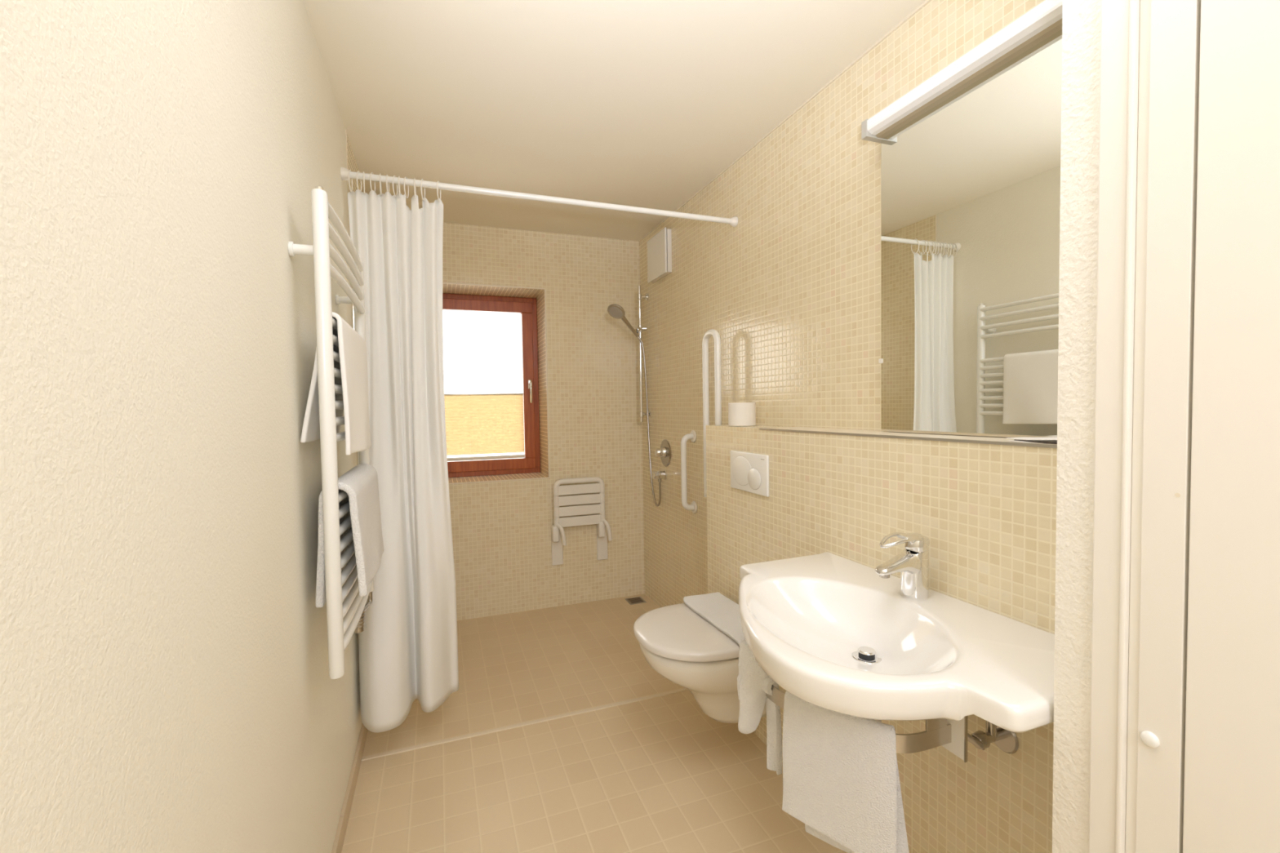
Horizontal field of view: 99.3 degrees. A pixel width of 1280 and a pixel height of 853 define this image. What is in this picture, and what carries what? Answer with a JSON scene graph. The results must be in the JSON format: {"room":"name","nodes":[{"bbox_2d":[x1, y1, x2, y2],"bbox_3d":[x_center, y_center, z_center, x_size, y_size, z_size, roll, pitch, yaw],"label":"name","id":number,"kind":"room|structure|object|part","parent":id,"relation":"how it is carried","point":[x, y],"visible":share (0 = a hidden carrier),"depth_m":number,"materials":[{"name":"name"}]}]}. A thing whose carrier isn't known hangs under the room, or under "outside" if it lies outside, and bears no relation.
{"room":"accessible bathroom","nodes":[
{"label":"accessible bathroom","id":0,"kind":"room"},
{"bbox_2d":[0,0,365,852],"bbox_3d":[-0.705,0.076,0.761,0.150,2.500,5.313,-2,2,-20],"label":"wall","id":1,"kind":"structure","parent":0,"point":[166,686],"depth_m":0.69,"materials":[{"name":"beige paint"}]},
{"bbox_2d":[287,185,373,679],"bbox_3d":[-0.903,0.061,1.648,0.097,1.301,0.718,-2,2,-20],"label":"towel radiator","id":2,"kind":"object","parent":1,"relation":"attached to","point":[346,619],"visible":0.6,"depth_m":1.34,"materials":[{"name":"white metal"}]},
{"bbox_3d":[-0.765,0.027,1.336,0.035,1.195,0.041,-2,2,-20],"label":"post","id":3,"kind":"part","parent":2,"relation":"part of","materials":[{"name":"white metal"}]},
{"bbox_3d":[-0.877,-0.271,1.647,0.032,0.022,0.679,-2,2,-20],"label":"rail","id":4,"kind":"part","parent":2,"relation":"part of","materials":[{"name":"white metal"}]},
{"bbox_2d":[300,311,371,455],"bbox_3d":[-0.869,-0.107,1.583,0.114,0.370,0.502,-2,2,-20],"label":"bath towel","id":5,"kind":"object","parent":2,"relation":"hanging from","point":[352,348],"visible":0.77,"depth_m":1.47,"materials":[{"name":"white fabric"}]},
{"bbox_3d":[-0.877,-0.229,1.648,0.032,0.022,0.679,-2,2,-20],"label":"rail","id":6,"kind":"part","parent":2,"relation":"part of","materials":[{"name":"white metal"}]},
{"bbox_3d":[-0.876,-0.188,1.650,0.032,0.022,0.679,-2,2,-20],"label":"rail","id":7,"kind":"part","parent":2,"relation":"part of","materials":[{"name":"white metal"}]},
{"bbox_3d":[-0.876,-0.146,1.651,0.032,0.022,0.679,-2,2,-20],"label":"rail","id":8,"kind":"part","parent":2,"relation":"part of","materials":[{"name":"white metal"}]},
{"bbox_3d":[-0.875,-0.105,1.653,0.032,0.022,0.679,-2,2,-20],"label":"rail","id":9,"kind":"part","parent":2,"relation":"part of","materials":[{"name":"white metal"}]},
{"bbox_3d":[-0.874,-0.063,1.654,0.032,0.022,0.679,-2,2,-20],"label":"rail","id":10,"kind":"part","parent":2,"relation":"part of","materials":[{"name":"white metal"}]},
{"bbox_3d":[-0.874,-0.022,1.656,0.032,0.022,0.679,-2,2,-20],"label":"rail","id":11,"kind":"part","parent":2,"relation":"part of","materials":[{"name":"white metal"}]},
{"bbox_3d":[-0.873,0.020,1.657,0.032,0.022,0.679,-2,2,-20],"label":"rail","id":12,"kind":"part","parent":2,"relation":"part of","materials":[{"name":"white metal"}]},
{"bbox_3d":[-0.871,0.174,1.663,0.032,0.022,0.679,-2,2,-20],"label":"rail","id":13,"kind":"part","parent":2,"relation":"part of","materials":[{"name":"white metal"}]},
{"bbox_3d":[-0.870,0.216,1.665,0.032,0.022,0.679,-2,2,-20],"label":"rail","id":14,"kind":"part","parent":2,"relation":"part of","materials":[{"name":"white metal"}]},
{"bbox_3d":[-0.869,0.258,1.666,0.032,0.022,0.679,-2,2,-20],"label":"rail","id":15,"kind":"part","parent":2,"relation":"part of","materials":[{"name":"white metal"}]},
{"bbox_3d":[-0.882,-0.553,1.636,0.032,0.022,0.679,-2,2,-20],"label":"rail","id":16,"kind":"part","parent":2,"relation":"part of","materials":[{"name":"white metal"}]},
{"bbox_3d":[-0.869,0.300,1.668,0.032,0.022,0.679,-2,2,-20],"label":"rail","id":17,"kind":"part","parent":2,"relation":"part of","materials":[{"name":"white metal"}]},
{"bbox_3d":[-0.881,-0.503,1.638,0.032,0.022,0.679,-2,2,-20],"label":"rail","id":18,"kind":"part","parent":2,"relation":"part of","materials":[{"name":"white metal"}]},
{"bbox_3d":[-0.880,-0.454,1.640,0.032,0.022,0.679,-2,2,-20],"label":"rail","id":19,"kind":"part","parent":2,"relation":"part of","materials":[{"name":"white metal"}]},
{"bbox_3d":[-0.880,-0.404,1.642,0.032,0.022,0.679,-2,2,-20],"label":"rail","id":20,"kind":"part","parent":2,"relation":"part of","materials":[{"name":"white metal"}]},
{"bbox_3d":[-0.868,0.342,1.669,0.032,0.022,0.679,-2,2,-20],"label":"rail","id":21,"kind":"part","parent":2,"relation":"part of","materials":[{"name":"white metal"}]},
{"bbox_3d":[-0.867,0.384,1.671,0.032,0.022,0.679,-2,2,-20],"label":"rail","id":22,"kind":"part","parent":2,"relation":"part of","materials":[{"name":"white metal"}]},
{"bbox_3d":[-0.867,0.426,1.672,0.032,0.022,0.679,-2,2,-20],"label":"rail","id":23,"kind":"part","parent":2,"relation":"part of","materials":[{"name":"white metal"}]},
{"bbox_2d":[315,463,384,608],"bbox_3d":[-0.846,0.289,1.614,0.120,0.313,0.522,-2,2,-20],"label":"bath towel","id":24,"kind":"object","parent":2,"relation":"hanging from","point":[360,483],"visible":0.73,"depth_m":1.47,"materials":[{"name":"white fabric"}]},
{"bbox_3d":[-0.866,0.468,1.674,0.032,0.022,0.679,-2,2,-20],"label":"rail","id":25,"kind":"part","parent":2,"relation":"part of","materials":[{"name":"white metal"}]},
{"bbox_3d":[-0.865,0.510,1.675,0.032,0.022,0.679,-2,2,-20],"label":"rail","id":26,"kind":"part","parent":2,"relation":"part of","materials":[{"name":"white metal"}]},
{"bbox_3d":[-0.865,0.552,1.677,0.032,0.022,0.679,-2,2,-20],"label":"rail","id":27,"kind":"part","parent":2,"relation":"part of","materials":[{"name":"white metal"}]},
{"bbox_3d":[-1.001,0.007,1.971,0.035,1.195,0.041,-2,2,-20],"label":"post","id":28,"kind":"part","parent":2,"relation":"part of","materials":[{"name":"white metal"}]},
{"bbox_2d":[331,724,368,852],"bbox_3d":[-0.425,1.304,0.337,0.012,0.068,4.251,-2,2,-20],"label":"baseboard","id":29,"kind":"structure","parent":1,"relation":"attached to","point":[345,811],"depth_m":1.83,"materials":[{"name":"tile"}]},
{"bbox_2d":[345,128,357,465],"bbox_3d":[-1.236,0.029,2.266,0.104,2.500,0.008,-2,2,-20],"label":"trim","id":30,"kind":"structure","parent":1,"relation":"attached to","point":[345,129],"depth_m":2.25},
{"bbox_2d":[340,167,737,226],"bbox_3d":[-0.349,-0.977,2.350,1.686,0.095,0.048,-2,2,-17],"label":"curtain rod","id":31,"kind":"object","parent":1,"relation":"attached to","point":[733,221],"visible":0.98,"depth_m":2.31,"materials":[{"name":"white metal"}]},
{"bbox_2d":[348,169,352,191],"bbox_3d":[-1.125,-0.955,2.117,0.005,0.084,0.046,-1,2,-13],"label":"curtain ring","id":32,"kind":"object","parent":31,"relation":"hanging from","point":[349,171],"visible":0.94,"depth_m":2.10,"materials":[{"name":"white plastic"}]},
{"bbox_2d":[356,170,361,191],"bbox_3d":[-1.097,-0.955,2.126,0.005,0.084,0.046,-1,2,-7],"label":"curtain ring","id":33,"kind":"object","parent":31,"relation":"hanging from","point":[357,171],"visible":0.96,"depth_m":2.11,"materials":[{"name":"white plastic"}]},
{"bbox_2d":[347,189,458,733],"bbox_3d":[-0.929,0.103,2.122,0.376,2.054,0.243,-2,2,-20],"label":"shower curtain","id":34,"kind":"object","parent":33,"relation":"hanging from","point":[408,643],"visible":0.83,"depth_m":2.18,"materials":[{"name":"white fabric"}]},
{"bbox_2d":[363,171,364,193],"bbox_3d":[-1.080,-0.955,2.130,0.005,0.084,0.046,-2,2,-27],"label":"curtain ring","id":35,"kind":"object","parent":31,"relation":"hanging from","point":[363,171],"visible":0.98,"depth_m":2.11,"materials":[{"name":"white plastic"}]},
{"bbox_2d":[369,172,375,191],"bbox_3d":[-1.051,-0.955,2.139,0.004,0.084,0.046,-1,2,-3],"label":"curtain ring","id":36,"kind":"object","parent":31,"relation":"hanging from","point":[371,172],"visible":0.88,"depth_m":2.12,"materials":[{"name":"white plastic"}]},
{"bbox_2d":[379,173,382,195],"bbox_3d":[-1.024,-0.955,2.147,0.004,0.084,0.046,-2,2,-22],"label":"curtain ring","id":37,"kind":"object","parent":31,"relation":"hanging from","point":[380,189],"visible":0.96,"depth_m":2.13,"materials":[{"name":"white plastic"}]},
{"bbox_2d":[386,174,389,191],"bbox_3d":[-0.999,-0.955,2.155,0.004,0.084,0.046,-1,2,-15],"label":"curtain ring","id":38,"kind":"object","parent":31,"relation":"hanging from","point":[387,175],"visible":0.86,"depth_m":2.14,"materials":[{"name":"white plastic"}]},
{"bbox_2d":[392,175,397,197],"bbox_3d":[-0.973,-0.955,2.163,0.005,0.084,0.046,-1,2,-2],"label":"curtain ring","id":39,"kind":"object","parent":31,"relation":"hanging from","point":[393,176],"visible":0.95,"depth_m":2.15,"materials":[{"name":"white plastic"}]},
{"bbox_2d":[398,175,399,195],"bbox_3d":[-0.959,-0.955,2.167,0.005,0.084,0.046,-2,2,-21],"label":"curtain ring","id":40,"kind":"object","parent":31,"relation":"hanging from","point":[398,175],"visible":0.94,"depth_m":2.15,"materials":[{"name":"white plastic"}]},
{"bbox_2d":[404,176,408,198],"bbox_3d":[-0.933,-0.955,2.175,0.004,0.084,0.046,-1,2,-2],"label":"curtain ring","id":41,"kind":"object","parent":31,"relation":"hanging from","point":[405,176],"visible":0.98,"depth_m":2.17,"materials":[{"name":"white plastic"}]},
{"bbox_2d":[413,177,416,196],"bbox_3d":[-0.903,-0.955,2.184,0.004,0.084,0.046,-2,2,-18],"label":"curtain ring","id":42,"kind":"object","parent":31,"relation":"hanging from","point":[415,186],"visible":0.89,"depth_m":2.17,"materials":[{"name":"white plastic"}]},
{"bbox_2d":[420,178,425,199],"bbox_3d":[-0.874,-0.955,2.193,0.004,0.084,0.046,-1,2,-3],"label":"curtain ring","id":43,"kind":"object","parent":31,"relation":"hanging from","point":[421,179],"visible":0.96,"depth_m":2.18,"materials":[{"name":"white plastic"}]},
{"bbox_2d":[436,181,440,202],"bbox_3d":[-0.816,-0.954,2.210,0.005,0.084,0.046,-1,2,-4],"label":"curtain ring","id":44,"kind":"object","parent":31,"relation":"hanging from","point":[437,181],"visible":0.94,"depth_m":2.19,"materials":[{"name":"white plastic"}]},
{"bbox_2d":[442,222,644,620],"bbox_3d":[-0.776,-0.034,3.791,2.131,2.500,0.420,-2,2,-20],"label":"wall","id":45,"kind":"structure","parent":0,"point":[501,531],"depth_m":3.67,"materials":[{"name":"beige tile"}]},
{"bbox_2d":[442,293,540,477],"bbox_3d":[-1.189,-0.278,3.735,0.984,1.248,0.142,-2,2,-20],"label":"window","id":46,"kind":"structure","parent":45,"relation":"in","point":[526,308],"depth_m":3.85,"materials":[{"name":"brown wood"}]},
{"bbox_2d":[444,318,524,461],"bbox_3d":[-1.190,-0.280,3.738,0.762,1.025,0.020,-2,2,-20],"label":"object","id":47,"kind":"object","parent":46,"relation":"attached to","point":[477,424],"visible":0.6,"depth_m":3.79,"materials":[{"name":"beige fabric"}]},
{"bbox_3d":[-1.189,-0.220,3.740,0.762,0.010,0.020,-2,2,-20],"label":"rail","id":48,"kind":"part","parent":47,"relation":"part of","materials":[{"name":"metal"}]},
{"bbox_3d":[-1.182,0.221,3.757,0.762,0.022,0.020,-2,2,-20],"label":"rail","id":49,"kind":"part","parent":47,"relation":"part of","materials":[{"name":"white plastic"}]},
{"bbox_3d":[-1.137,-0.289,3.757,0.542,1.009,0.001,-2,2,-20],"label":"cord","id":50,"kind":"part","parent":47,"relation":"part of","materials":[{"name":"white plastic"}]},
{"bbox_3d":[-0.773,-0.248,3.844,0.026,0.165,0.054,-2,2,-20],"label":"handle","id":51,"kind":"part","parent":46,"relation":"part of","materials":[{"name":"silver metal"}]},
{"bbox_2d":[442,281,550,484],"bbox_3d":[-1.079,-0.270,3.448,0.992,1.262,0.008,-2,2,-20],"label":"trim","id":52,"kind":"structure","parent":45,"relation":"attached to","point":[544,289],"depth_m":3.59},
{"bbox_2d":[551,476,612,565],"bbox_3d":[-0.395,0.638,3.674,0.401,0.584,0.104,-2,2,-20],"label":"folding shower seat","id":53,"kind":"object","parent":45,"relation":"attached to","point":[603,529],"visible":1,"depth_m":3.66,"materials":[{"name":"white plastic"}]},
{"bbox_3d":[-0.558,0.811,3.666,0.076,0.245,0.014,-2,2,-20],"label":"wall plate","id":54,"kind":"part","parent":53,"relation":"part of","materials":[{"name":"white plastic"}]},
{"bbox_3d":[-0.522,0.712,3.596,0.068,0.149,0.030,-1,2,6],"label":"arm","id":55,"kind":"part","parent":53,"relation":"part of","materials":[{"name":"white plastic"}]},
{"bbox_3d":[-0.407,0.508,3.665,0.351,0.324,0.035,-2,2,-20],"label":"seat frame","id":56,"kind":"part","parent":53,"relation":"part of","materials":[{"name":"white plastic"}]},
{"bbox_3d":[-0.262,0.802,3.776,0.076,0.245,0.014,-2,2,-20],"label":"wall plate","id":57,"kind":"part","parent":53,"relation":"part of","materials":[{"name":"white plastic"}]},
{"bbox_3d":[-0.226,0.703,3.707,0.068,0.149,0.030,-1,2,6],"label":"arm","id":58,"kind":"part","parent":53,"relation":"part of","materials":[{"name":"white plastic"}]},
{"bbox_2d":[341,593,847,852],"bbox_3d":[0.246,1.346,1.207,2.273,0.100,5.413,-2,2,-20],"label":"floor","id":59,"kind":"structure","parent":0,"point":[657,775],"depth_m":2.06,"materials":[{"name":"beige tile"}]},
{"bbox_2d":[361,688,688,760],"bbox_3d":[-0.374,1.262,2.357,1.491,0.007,0.020,-2,2,-20],"label":"trim","id":60,"kind":"structure","parent":59,"relation":"on","point":[511,726],"depth_m":2.30,"materials":[{"name":"beige tile"}]},
{"bbox_2d":[625,596,646,604],"bbox_3d":[-0.030,1.205,3.767,0.118,0.006,0.120,-2,2,-20],"label":"floor drain","id":61,"kind":"object","parent":59,"relation":"on","point":[637,600],"visible":1,"depth_m":3.76,"materials":[{"name":"metal"}]},
{"bbox_2d":[302,0,925,241],"bbox_3d":[0.135,-1.258,1.300,2.273,0.100,5.813,-2,2,-20],"label":"ceiling","id":62,"kind":"structure","parent":0,"point":[644,104],"depth_m":1.97,"materials":[{"name":"paint"}]},
{"bbox_2d":[639,0,1044,607],"bbox_3d":[0.662,-0.008,2.479,0.250,2.500,3.043,-2,2,-20],"label":"wall","id":63,"kind":"structure","parent":0,"point":[791,292],"depth_m":2.24,"materials":[{"name":"beige tile"}]},
{"bbox_2d":[634,284,650,422],"bbox_3d":[0.013,-0.490,3.685,0.112,0.924,0.056,-2,3,-33],"label":"shower rail","id":64,"kind":"object","parent":63,"relation":"attached to","point":[640,328],"visible":0.96,"depth_m":3.68,"materials":[{"name":"silver metal"}]},
{"bbox_2d":[607,303,661,506],"bbox_3d":[-0.042,-0.130,3.528,0.300,1.310,0.261,-2,2,-20],"label":"shower","id":65,"kind":"object","parent":64,"relation":"hanging from","point":[615,311],"visible":1,"depth_m":3.61,"materials":[{"name":"silver metal"}]},
{"bbox_3d":[-0.074,-0.672,3.587,0.032,0.154,0.182,1,3,43],"label":"handle","id":66,"kind":"part","parent":65,"relation":"part of","materials":[{"name":"silver metal"}]},
{"bbox_2d":[647,227,671,283],"bbox_3d":[0.121,-1.070,3.428,0.046,0.270,0.300,-2,2,-20],"label":"ventilation unit","id":67,"kind":"object","parent":63,"relation":"attached to","point":[659,246],"visible":1,"depth_m":3.36,"materials":[{"name":"white plastic"}]},
{"bbox_2d":[652,469,667,481],"bbox_3d":[0.124,0.314,3.472,0.085,0.077,0.068,-2,2,-20],"label":"outlet","id":68,"kind":"object","parent":63,"relation":"attached to","point":[662,474],"visible":1,"depth_m":3.45,"materials":[{"name":"silver metal"}]},
{"bbox_3d":[0.101,0.310,3.463,0.035,0.048,0.054,-2,2,-20],"label":"knob","id":69,"kind":"part","parent":68,"relation":"part of","materials":[{"name":"silver metal"}]},
{"bbox_2d":[654,439,671,466],"bbox_3d":[0.132,0.170,3.460,0.070,0.176,0.176,-2,2,-20],"label":"shower mixer","id":70,"kind":"object","parent":63,"relation":"attached to","point":[664,451],"visible":1,"depth_m":3.44,"materials":[{"name":"silver metal"}]},
{"bbox_3d":[0.129,0.165,3.458,0.064,0.068,0.068,-2,2,-20],"label":"knob","id":71,"kind":"part","parent":70,"relation":"part of","materials":[{"name":"silver metal"}]},
{"bbox_2d":[680,430,697,513],"bbox_3d":[0.271,0.259,3.076,0.082,0.477,0.072,-2,2,-20],"label":"grab bar","id":72,"kind":"object","parent":63,"relation":"attached to","point":[692,436],"visible":1,"depth_m":3.06,"materials":[{"name":"white plastic"}]},
{"bbox_2d":[702,328,721,497],"bbox_3d":[0.387,-0.020,2.704,0.108,0.916,0.160,-2,2,-20],"label":"support rail","id":73,"kind":"object","parent":63,"relation":"attached to","point":[717,368],"visible":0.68,"depth_m":2.72,"materials":[{"name":"white plastic"}]},
{"bbox_2d":[638,0,931,242],"bbox_3d":[0.523,-1.251,2.389,0.007,0.008,3.043,-2,2,-20],"label":"trim","id":74,"kind":"structure","parent":63,"relation":"attached to","point":[926,2],"depth_m":2.03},
{"bbox_2d":[762,426,1057,444],"bbox_3d":[0.775,0.022,1.570,0.171,0.002,1.260,-2,2,-20],"label":"trim","id":75,"kind":"structure","parent":63,"relation":"attached to","point":[806,428],"depth_m":1.56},
{"bbox_2d":[1004,436,1057,443],"bbox_3d":[0.893,0.029,1.151,0.072,0.013,0.212,-2,2,-20],"label":"leaflet","id":76,"kind":"object","parent":75,"relation":"on","point":[1047,438],"visible":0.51,"depth_m":1.20,"materials":[{"name":"white paper"}]},
{"bbox_2d":[1014,440,1057,444],"bbox_3d":[0.868,0.034,1.093,0.008,0.009,0.240,-2,2,-19],"label":"pencil","id":77,"kind":"object","parent":75,"relation":"on","point":[1046,442],"visible":0.32,"depth_m":1.15,"materials":[{"name":"grey"}]},
{"bbox_2d":[861,0,1062,142],"bbox_3d":[0.869,-0.896,1.323,0.118,0.052,0.779,-2,2,-20],"label":"lamp","id":78,"kind":"object","parent":63,"relation":"attached to","point":[1044,20],"visible":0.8,"depth_m":1.34,"materials":[{"name":"plastic"}]},
{"bbox_2d":[878,29,1062,437],"bbox_3d":[0.905,-0.430,1.344,0.061,0.912,0.769,-2,2,-20],"label":"wall mirror","id":79,"kind":"object","parent":63,"relation":"attached to","point":[971,185],"visible":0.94,"depth_m":1.39,"materials":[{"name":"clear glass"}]},
{"bbox_2d":[706,424,1057,852],"bbox_3d":[0.702,0.641,1.806,0.178,1.250,1.718,-2,2,-20],"label":"wall ledge","id":80,"kind":"object","parent":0,"point":[987,513],"visible":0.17,"depth_m":1.39,"materials":[{"name":"beige tile"}]},
{"bbox_2d":[633,603,766,723],"bbox_3d":[0.237,0.939,2.090,0.511,0.373,0.480,-2,2,-20],"label":"toilet","id":81,"kind":"object","parent":80,"relation":"attached to","point":[675,641],"visible":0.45,"depth_m":1.93,"materials":[{"name":"white ceramic"}]},
{"bbox_3d":[0.223,0.770,2.079,0.486,0.035,0.480,-2,2,-20],"label":"lid","id":82,"kind":"part","parent":81,"relation":"part of","materials":[{"name":"plastic"}]},
{"bbox_3d":[0.246,0.963,2.094,0.494,0.325,0.460,-2,2,-20],"label":"bowl","id":83,"kind":"part","parent":81,"relation":"part of","materials":[{"name":"white ceramic"}]},
{"bbox_3d":[0.235,0.790,2.084,0.457,0.020,0.440,-2,2,-20],"label":"seat","id":84,"kind":"part","parent":81,"relation":"part of","materials":[{"name":"plastic"}]},
{"bbox_2d":[683,591,745,646],"bbox_3d":[0.338,0.744,2.127,0.188,0.037,0.495,-2,2,-20],"label":"bath mat","id":85,"kind":"object","parent":81,"relation":"on","point":[723,613],"visible":0.62,"depth_m":2.15,"materials":[{"name":"white fabric"}]},
{"bbox_2d":[728,402,755,426],"bbox_3d":[0.451,-0.054,2.408,0.120,0.102,0.120,-2,2,-20],"label":"toilet roll","id":86,"kind":"object","parent":80,"relation":"on","point":[740,414],"visible":1,"depth_m":2.36,"materials":[{"name":"white paper"}]},
{"bbox_2d":[730,450,769,497],"bbox_3d":[0.439,0.186,2.203,0.015,0.160,0.280,-2,2,-20],"label":"flush plate","id":87,"kind":"object","parent":80,"relation":"attached to","point":[749,472],"visible":1,"depth_m":2.18,"materials":[{"name":"white plastic"}]},
{"bbox_2d":[738,551,1054,762],"bbox_3d":[0.493,0.559,1.277,0.578,0.260,0.864,-2,2,-20],"label":"washbasin","id":88,"kind":"object","parent":80,"relation":"attached to","point":[837,635],"depth_m":1.15,"materials":[{"name":"white ceramic"}]},
{"bbox_2d":[765,684,951,753],"bbox_3d":[0.555,0.607,1.311,0.440,0.112,0.378,-2,2,-20],"label":"towel bar","id":89,"kind":"object","parent":88,"relation":"attached to","point":[937,733],"visible":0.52,"depth_m":1.13,"materials":[{"name":"metal"}]},
{"bbox_2d":[737,640,782,774],"bbox_3d":[0.297,0.696,1.352,0.104,0.309,0.087,-2,2,-20],"label":"hand towel","id":90,"kind":"object","parent":89,"relation":"hanging from","point":[753,683],"visible":0.91,"depth_m":1.34,"materials":[{"name":"white fabric"}]},
{"bbox_2d":[782,690,909,852],"bbox_3d":[0.442,0.779,1.188,0.270,0.328,0.066,1,3,38],"label":"hand towel","id":91,"kind":"object","parent":89,"relation":"hanging from","point":[841,778],"visible":0.98,"depth_m":1.16,"materials":[{"name":"white fabric"}]},
{"bbox_2d":[875,532,929,599],"bbox_3d":[0.648,0.345,1.345,0.152,0.158,0.064,-2,2,-20],"label":"faucet","id":92,"kind":"object","parent":88,"relation":"on","point":[913,563],"visible":1,"depth_m":1.33,"materials":[{"name":"silver metal"}]},
{"bbox_3d":[0.635,0.344,1.340,0.124,0.072,0.057,-2,2,-20],"label":"spout","id":93,"kind":"part","parent":92,"relation":"part of","materials":[{"name":"silver metal"}]},
{"bbox_3d":[0.639,0.280,1.340,0.117,0.027,0.062,-2,2,-20],"label":"loop handle","id":94,"kind":"part","parent":92,"relation":"part of","materials":[{"name":"silver metal"}]},
{"bbox_3d":[0.661,0.606,1.146,0.006,0.170,0.060,-2,2,-20],"label":"basin bracket","id":95,"kind":"part","parent":88,"relation":"part of","materials":[{"name":"white ceramic"}]},
{"bbox_2d":[967,720,1018,753],"bbox_3d":[0.764,0.620,1.256,0.088,0.228,0.162,-2,2,-20],"label":"angle valve","id":96,"kind":"object","parent":80,"relation":"attached to","point":[1006,740],"visible":0.57,"depth_m":1.21,"materials":[{"name":"silver metal"}]},
{"bbox_3d":[0.753,0.698,1.209,0.030,0.036,0.044,-2,2,-20],"label":"knob","id":97,"kind":"part","parent":96,"relation":"part of","materials":[{"name":"silver metal"}]},
{"bbox_2d":[1052,0,1101,852],"bbox_3d":[1.057,0.041,0.972,0.845,2.500,0.055,-2,2,-20],"label":"wall","id":98,"kind":"structure","parent":0,"point":[1081,19],"depth_m":0.82,"materials":[{"name":"paint"}]},
{"bbox_3d":[1.506,0.072,-0.071,0.730,2.500,2.212,-2,2,-20],"label":"wall","id":99,"kind":"structure","parent":0,"visible":0},
{"bbox_2d":[1088,0,1129,852],"bbox_3d":[0.727,0.053,0.800,0.123,2.498,0.036,-2,2,-20],"label":"trim","id":100,"kind":"structure","parent":99,"relation":"attached to","point":[1115,14],"depth_m":0.78,"materials":[{"name":"white wood"}]},
{"bbox_2d":[1115,0,1140,852],"bbox_3d":[0.733,0.054,0.779,0.127,2.498,0.007,-2,2,-20],"label":"trim","id":101,"kind":"structure","parent":99,"relation":"attached to","point":[1135,5],"depth_m":0.75,"materials":[{"name":"white wood"}]},
{"bbox_2d":[1125,0,1151,852],"bbox_3d":[0.741,0.054,0.771,0.117,2.498,0.013,-2,2,-20],"label":"trim","id":102,"kind":"structure","parent":99,"relation":"attached to","point":[1145,5],"depth_m":0.75,"materials":[{"name":"white wood"}]},
{"bbox_2d":[1140,730,1159,748],"bbox_3d":[0.694,0.427,0.742,0.006,0.021,0.021,-2,2,-20],"label":"cap","id":103,"kind":"object","parent":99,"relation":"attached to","point":[1148,738],"visible":1,"depth_m":0.74,"materials":[{"name":"white plastic"}]},
{"bbox_2d":[1135,0,1200,852],"bbox_3d":[0.750,0.055,0.742,0.120,2.498,0.047,-2,2,-20],"label":"trim","id":104,"kind":"structure","parent":99,"relation":"attached to","point":[1175,24],"depth_m":0.72,"materials":[{"name":"white wood"}]},
{"bbox_2d":[1182,0,1279,852],"bbox_3d":[0.872,0.073,0.299,0.041,2.490,0.868,-2,2,-20],"label":"door","id":105,"kind":"structure","parent":99,"relation":"in","point":[1232,789],"depth_m":0.66,"materials":[{"name":"wood"}]}
]}

